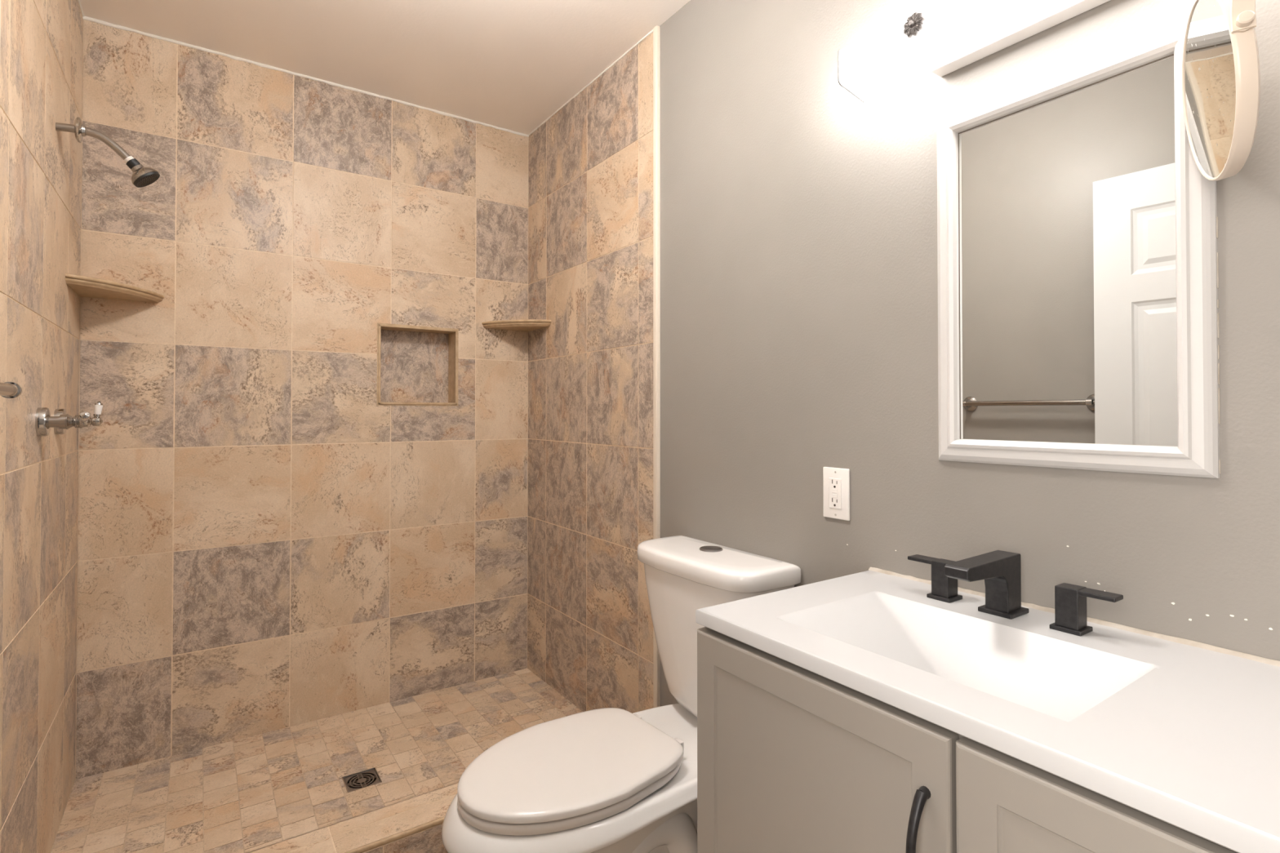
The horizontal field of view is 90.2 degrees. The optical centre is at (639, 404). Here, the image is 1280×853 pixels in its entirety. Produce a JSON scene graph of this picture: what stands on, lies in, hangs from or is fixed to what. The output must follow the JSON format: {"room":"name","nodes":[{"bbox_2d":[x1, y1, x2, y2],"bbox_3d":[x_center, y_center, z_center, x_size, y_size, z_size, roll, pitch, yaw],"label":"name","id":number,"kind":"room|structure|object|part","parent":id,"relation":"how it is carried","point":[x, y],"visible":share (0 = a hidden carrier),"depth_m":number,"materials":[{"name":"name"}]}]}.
{"room":"bathroom","nodes":[
{"label":"bathroom","id":0,"kind":"room"},
{"bbox_2d":[0,0,83,852],"bbox_3d":[-1.466,0.026,1.489,0.120,2.426,0.977,0,-1,-35],"label":"wall","id":1,"kind":"structure","parent":0,"point":[41,49],"depth_m":1.44,"materials":[{"name":"tile"}]},
{"bbox_2d":[0,0,0,47],"bbox_3d":[-1.149,0.021,1.113,0.034,2.426,0.021,0,-1,-35],"label":"trim","id":2,"kind":"structure","parent":1,"relation":"attached to","point":[0,0],"depth_m":1.13,"materials":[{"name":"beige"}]},
{"bbox_2d":[35,407,91,436],"bbox_3d":[-1.319,0.039,1.461,0.108,0.066,0.067,0,-1,-23],"label":"shower valve","id":3,"kind":"object","parent":1,"relation":"attached to","point":[44,421],"visible":1,"depth_m":1.45,"materials":[{"name":"silver metal"}]},
{"bbox_3d":[-1.327,0.039,1.465,0.060,0.036,0.036,0,-1,-35],"label":"stem","id":4,"kind":"part","parent":3,"relation":"part of","materials":[{"name":"silver metal"}]},
{"bbox_3d":[-1.276,0.028,1.465,0.018,0.023,0.029,1,-1,-43],"label":"lever","id":5,"kind":"part","parent":3,"relation":"part of","materials":[{"name":"silver metal"}]},
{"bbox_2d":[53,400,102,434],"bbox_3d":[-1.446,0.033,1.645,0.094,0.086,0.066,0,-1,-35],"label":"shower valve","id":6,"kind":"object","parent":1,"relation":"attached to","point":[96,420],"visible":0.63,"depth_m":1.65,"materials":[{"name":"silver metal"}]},
{"bbox_3d":[-1.450,0.043,1.642,0.060,0.036,0.036,0,-1,-35],"label":"stem","id":7,"kind":"part","parent":6,"relation":"part of","materials":[{"name":"silver metal"}]},
{"bbox_3d":[-1.417,0.031,1.665,0.016,0.014,0.016,0,-1,-35],"label":"lever mount","id":8,"kind":"part","parent":6,"relation":"part of","materials":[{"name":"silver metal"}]},
{"bbox_3d":[-1.415,0.012,1.666,0.018,0.026,0.018,0,-1,-35],"label":"lever","id":9,"kind":"part","parent":6,"relation":"part of","materials":[{"name":"white ceramic"}]},
{"bbox_2d":[55,116,159,187],"bbox_3d":[-1.374,-0.652,1.650,0.212,0.152,0.069,0,-1,-35],"label":"shower fixture","id":10,"kind":"object","parent":1,"relation":"attached to","point":[142,176],"visible":1,"depth_m":1.66,"materials":[{"name":"silver metal"}]},
{"bbox_3d":[-1.400,-0.673,1.635,0.154,0.070,0.019,0,-1,-35],"label":"shower arm","id":11,"kind":"part","parent":10,"relation":"part of","materials":[{"name":"silver metal"}]},
{"bbox_2d":[65,273,164,302],"bbox_3d":[-1.535,-0.340,1.880,0.205,0.025,0.262,0,-1,-35],"label":"corner shelf","id":12,"kind":"object","parent":1,"relation":"attached to","point":[83,286],"visible":1,"depth_m":1.86,"materials":[{"name":"beige stone"}]},
{"bbox_2d":[75,19,528,779],"bbox_3d":[-1.122,0.002,2.390,1.569,2.356,0.125,0,-1,-35],"label":"wall","id":13,"kind":"structure","parent":0,"point":[303,493],"depth_m":2.24,"materials":[{"name":"tile"}]},
{"bbox_2d":[78,0,653,137],"bbox_3d":[-0.807,-1.179,1.947,1.474,0.015,1.005,0,-1,-35],"label":"trim","id":14,"kind":"structure","parent":13,"relation":"attached to","point":[86,18],"depth_m":2.24,"materials":[{"name":"white"}]},
{"bbox_3d":[-0.866,-0.153,2.499,0.303,0.304,0.009,0,-1,-35],"label":"niche trim","id":15,"kind":"part","parent":13,"relation":"part of","materials":[{"name":"beige tile"}]},
{"bbox_2d":[50,668,582,852],"bbox_3d":[-0.854,1.175,1.987,1.469,0.100,0.830,0,-1,-35],"label":"floor","id":16,"kind":"structure","parent":0,"point":[248,794],"depth_m":1.94,"materials":[{"name":"tile"}]},
{"bbox_2d":[342,767,382,793],"bbox_3d":[-0.833,1.153,1.910,0.095,0.061,0.095,0,-1,-35],"label":"shower drain","id":17,"kind":"object","parent":16,"relation":"in","point":[364,779],"visible":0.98,"depth_m":1.92,"materials":[{"name":"black metal"}]},
{"bbox_2d":[80,0,689,134],"bbox_3d":[-0.081,-1.244,0.899,1.713,0.100,3.787,0,-1,-35],"label":"ceiling","id":18,"kind":"structure","parent":0,"point":[510,64],"depth_m":2.05,"materials":[{"name":"white paint"}]},
{"bbox_2d":[527,0,1279,713],"bbox_3d":[0.602,0.024,1.294,0.124,2.626,3.647,0,-1,-35],"label":"wall","id":19,"kind":"structure","parent":0,"point":[799,262],"depth_m":1.52,"materials":[{"name":"paint"}]},
{"bbox_2d":[481,319,551,331],"bbox_3d":[-0.508,-0.331,2.613,0.208,0.025,0.222,0,-1,-35],"label":"corner shelf","id":20,"kind":"object","parent":19,"relation":"attached to","point":[522,325],"visible":1,"depth_m":2.59,"materials":[{"name":"beige stone"}]},
{"bbox_2d":[653,25,660,707],"bbox_3d":[0.059,0.032,1.985,0.032,2.426,0.022,0,-1,-35],"label":"trim","id":21,"kind":"structure","parent":19,"relation":"attached to","point":[656,167],"depth_m":1.98,"materials":[{"name":"beige"}]},
{"bbox_2d":[822,466,849,520],"bbox_3d":[0.436,0.198,1.421,0.010,0.114,0.070,0,-1,-35],"label":"wall outlet","id":22,"kind":"object","parent":19,"relation":"attached to","point":[836,481],"visible":1,"depth_m":1.42,"materials":[{"name":"white plastic"}]},
{"bbox_2d":[828,477,841,509],"bbox_3d":[0.434,0.197,1.419,0.004,0.067,0.033,0,-1,-35],"label":"receptacle","id":23,"kind":"object","parent":22,"relation":"attached to","point":[834,483],"depth_m":1.42,"materials":[{"name":"white plastic"}]},
{"bbox_2d":[837,0,1110,102],"bbox_3d":[0.691,-0.688,0.958,0.128,0.107,0.880,0,-1,-35],"label":"vanity light","id":24,"kind":"object","parent":19,"relation":"attached to","point":[941,37],"visible":1,"depth_m":1.14,"materials":[{"name":"white glass"}]},
{"bbox_3d":[0.729,-0.687,0.984,0.036,0.106,0.577,0,-1,-35],"label":"plate","id":25,"kind":"part","parent":24,"relation":"part of","materials":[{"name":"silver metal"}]},
{"bbox_2d":[868,567,1279,666],"bbox_3d":[0.830,0.340,0.847,0.009,0.006,1.218,0,-1,-35],"label":"trim","id":26,"kind":"structure","parent":19,"relation":"attached to","point":[1276,663],"depth_m":0.96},
{"bbox_2d":[937,19,1220,478],"bbox_3d":[0.684,-0.225,1.055,0.024,0.659,0.410,0,-1,-35],"label":"wall mirror","id":27,"kind":"object","parent":19,"relation":"attached to","point":[1077,255],"visible":1,"depth_m":1.02,"materials":[{"name":"white paint"}]},
{"bbox_2d":[959,54,1177,446],"bbox_3d":[0.691,-0.224,1.061,0.004,0.582,0.332,0,-1,-35],"label":"mirror glass","id":28,"kind":"object","parent":27,"relation":"attached to","point":[1068,283],"depth_m":1.04,"materials":[{"name":"silver metal"}]},
{"bbox_2d":[1182,0,1260,181],"bbox_3d":[0.753,-0.458,0.768,0.239,0.343,0.205,0,-1,-35],"label":"makeup mirror","id":29,"kind":"object","parent":19,"relation":"attached to","point":[1221,72],"visible":1,"depth_m":0.77,"materials":[{"name":"beige plastic"}]},
{"bbox_3d":[0.720,-0.400,0.807,0.027,0.220,0.222,0,-1,30],"label":"round glass","id":30,"kind":"part","parent":29,"relation":"part of","materials":[{"name":"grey mirror"}]},
{"bbox_3d":[0.772,-0.505,0.722,0.231,0.183,0.038,0,-1,-15],"label":"swing arm","id":31,"kind":"part","parent":29,"relation":"part of","materials":[{"name":"beige plastic"}]},
{"bbox_3d":[0.665,-0.422,0.702,0.018,0.018,0.019,0,-1,31],"label":"pivot knob","id":32,"kind":"part","parent":29,"relation":"part of","materials":[{"name":"beige plastic"}]},
{"bbox_3d":[0.183,1.277,0.487,1.473,0.100,2.620,0,-1,-35],"label":"floor","id":33,"kind":"structure","parent":0,"visible":0},
{"bbox_2d":[248,782,458,852],"bbox_3d":[-0.591,1.137,1.607,1.469,0.206,0.136,0,-1,-35],"label":"shower curb","id":34,"kind":"object","parent":33,"relation":"on","point":[414,824],"visible":0.2,"depth_m":1.56,"materials":[{"name":"beige tile"}]},
{"bbox_2d":[441,535,800,852],"bbox_3d":[-0.066,0.804,1.464,0.767,0.870,0.460,0,-1,-35],"label":"toilet","id":35,"kind":"object","parent":33,"relation":"on","point":[606,780],"visible":0.87,"depth_m":1.40,"materials":[{"name":"white ceramic"}]},
{"bbox_3d":[-0.160,0.805,1.401,0.484,0.022,0.354,0,-1,-35],"label":"seat","id":36,"kind":"part","parent":35,"relation":"part of","materials":[{"name":"white plastic"}]},
{"bbox_3d":[-0.069,1.028,1.459,0.763,0.421,0.396,0,-1,-35],"label":"bowl","id":37,"kind":"part","parent":35,"relation":"part of","materials":[{"name":"white ceramic"}]},
{"bbox_3d":[-0.158,0.781,1.402,0.487,0.021,0.357,0,-1,-35],"label":"seat lid","id":38,"kind":"part","parent":35,"relation":"part of","materials":[{"name":"white plastic"}]},
{"bbox_3d":[0.167,0.399,1.629,0.201,0.046,0.460,0,-1,-35],"label":"tank lid","id":39,"kind":"part","parent":35,"relation":"part of","materials":[{"name":"white ceramic"}]},
{"bbox_3d":[0.172,0.615,1.630,0.188,0.390,0.434,0,-1,-35],"label":"tank","id":40,"kind":"part","parent":35,"relation":"part of","materials":[{"name":"white ceramic"}]},
{"bbox_2d":[697,626,1237,852],"bbox_3d":[0.622,0.797,0.698,0.509,0.864,1.218,0,-1,-35],"label":"vanity cabinet","id":41,"kind":"object","parent":33,"relation":"on","point":[792,758],"visible":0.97,"depth_m":0.82,"materials":[{"name":"beige paint"}]},
{"bbox_3d":[0.228,0.752,0.897,0.019,0.750,0.443,0,-1,-35],"label":"door","id":42,"kind":"part","parent":41,"relation":"part of","materials":[{"name":"beige paint"}]},
{"bbox_3d":[0.316,0.509,0.727,0.035,0.136,0.014,0,-1,-35],"label":"handle","id":43,"kind":"part","parent":41,"relation":"part of","materials":[{"name":"black metal"}]},
{"bbox_2d":[695,570,1279,852],"bbox_3d":[0.636,0.406,0.713,0.477,0.129,1.218,0,-1,-35],"label":"countertop","id":44,"kind":"structure","parent":41,"relation":"on","point":[1185,737],"depth_m":0.80,"materials":[{"name":"white stone"}]},
{"bbox_2d":[907,550,1123,636],"bbox_3d":[0.558,0.296,1.028,0.176,0.098,0.327,0,-1,-35],"label":"sink faucet","id":45,"kind":"object","parent":44,"relation":"on","point":[1001,571],"visible":1,"depth_m":1.03,"materials":[{"name":"black metal"}]},
{"bbox_3d":[0.531,0.310,1.160,0.032,0.060,0.079,0,-1,-35],"label":"handle","id":46,"kind":"part","parent":45,"relation":"part of","materials":[{"name":"black metal"}]},
{"bbox_3d":[0.544,0.343,1.140,0.043,0.006,0.043,0,-1,-35],"label":"handle","id":47,"kind":"part","parent":45,"relation":"part of","materials":[{"name":"black metal"}]},
{"bbox_3d":[0.553,0.294,1.026,0.167,0.094,0.038,0,-1,-35],"label":"spout","id":48,"kind":"part","parent":45,"relation":"part of","materials":[{"name":"black metal"}]},
{"bbox_3d":[0.605,0.341,1.061,0.060,0.008,0.054,0,-1,-35],"label":"spout","id":49,"kind":"part","parent":45,"relation":"part of","materials":[{"name":"black metal"}]},
{"bbox_3d":[0.659,0.341,0.975,0.043,0.006,0.043,0,-1,-35],"label":"handle","id":50,"kind":"part","parent":45,"relation":"part of","materials":[{"name":"black metal"}]},
{"bbox_3d":[0.672,0.308,0.956,0.032,0.060,0.079,0,-1,-35],"label":"handle","id":51,"kind":"part","parent":45,"relation":"part of","materials":[{"name":"black metal"}]},
{"bbox_3d":[0.483,0.748,0.528,0.019,0.750,0.442,0,-1,-35],"label":"door","id":52,"kind":"part","parent":41,"relation":"part of","materials":[{"name":"beige paint"}]},
{"bbox_3d":[-0.431,0.008,-0.015,0.116,2.626,2.665,0,-1,-35],"label":"wall","id":53,"kind":"structure","parent":0,"visible":0},
{"bbox_2d":[0,382,22,398],"bbox_3d":[-0.892,-0.026,0.815,0.070,0.061,0.511,0,-1,-35],"label":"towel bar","id":54,"kind":"object","parent":53,"relation":"attached to","point":[7,389],"visible":1,"depth_m":1.00,"materials":[{"name":"silver metal"}]}
]}

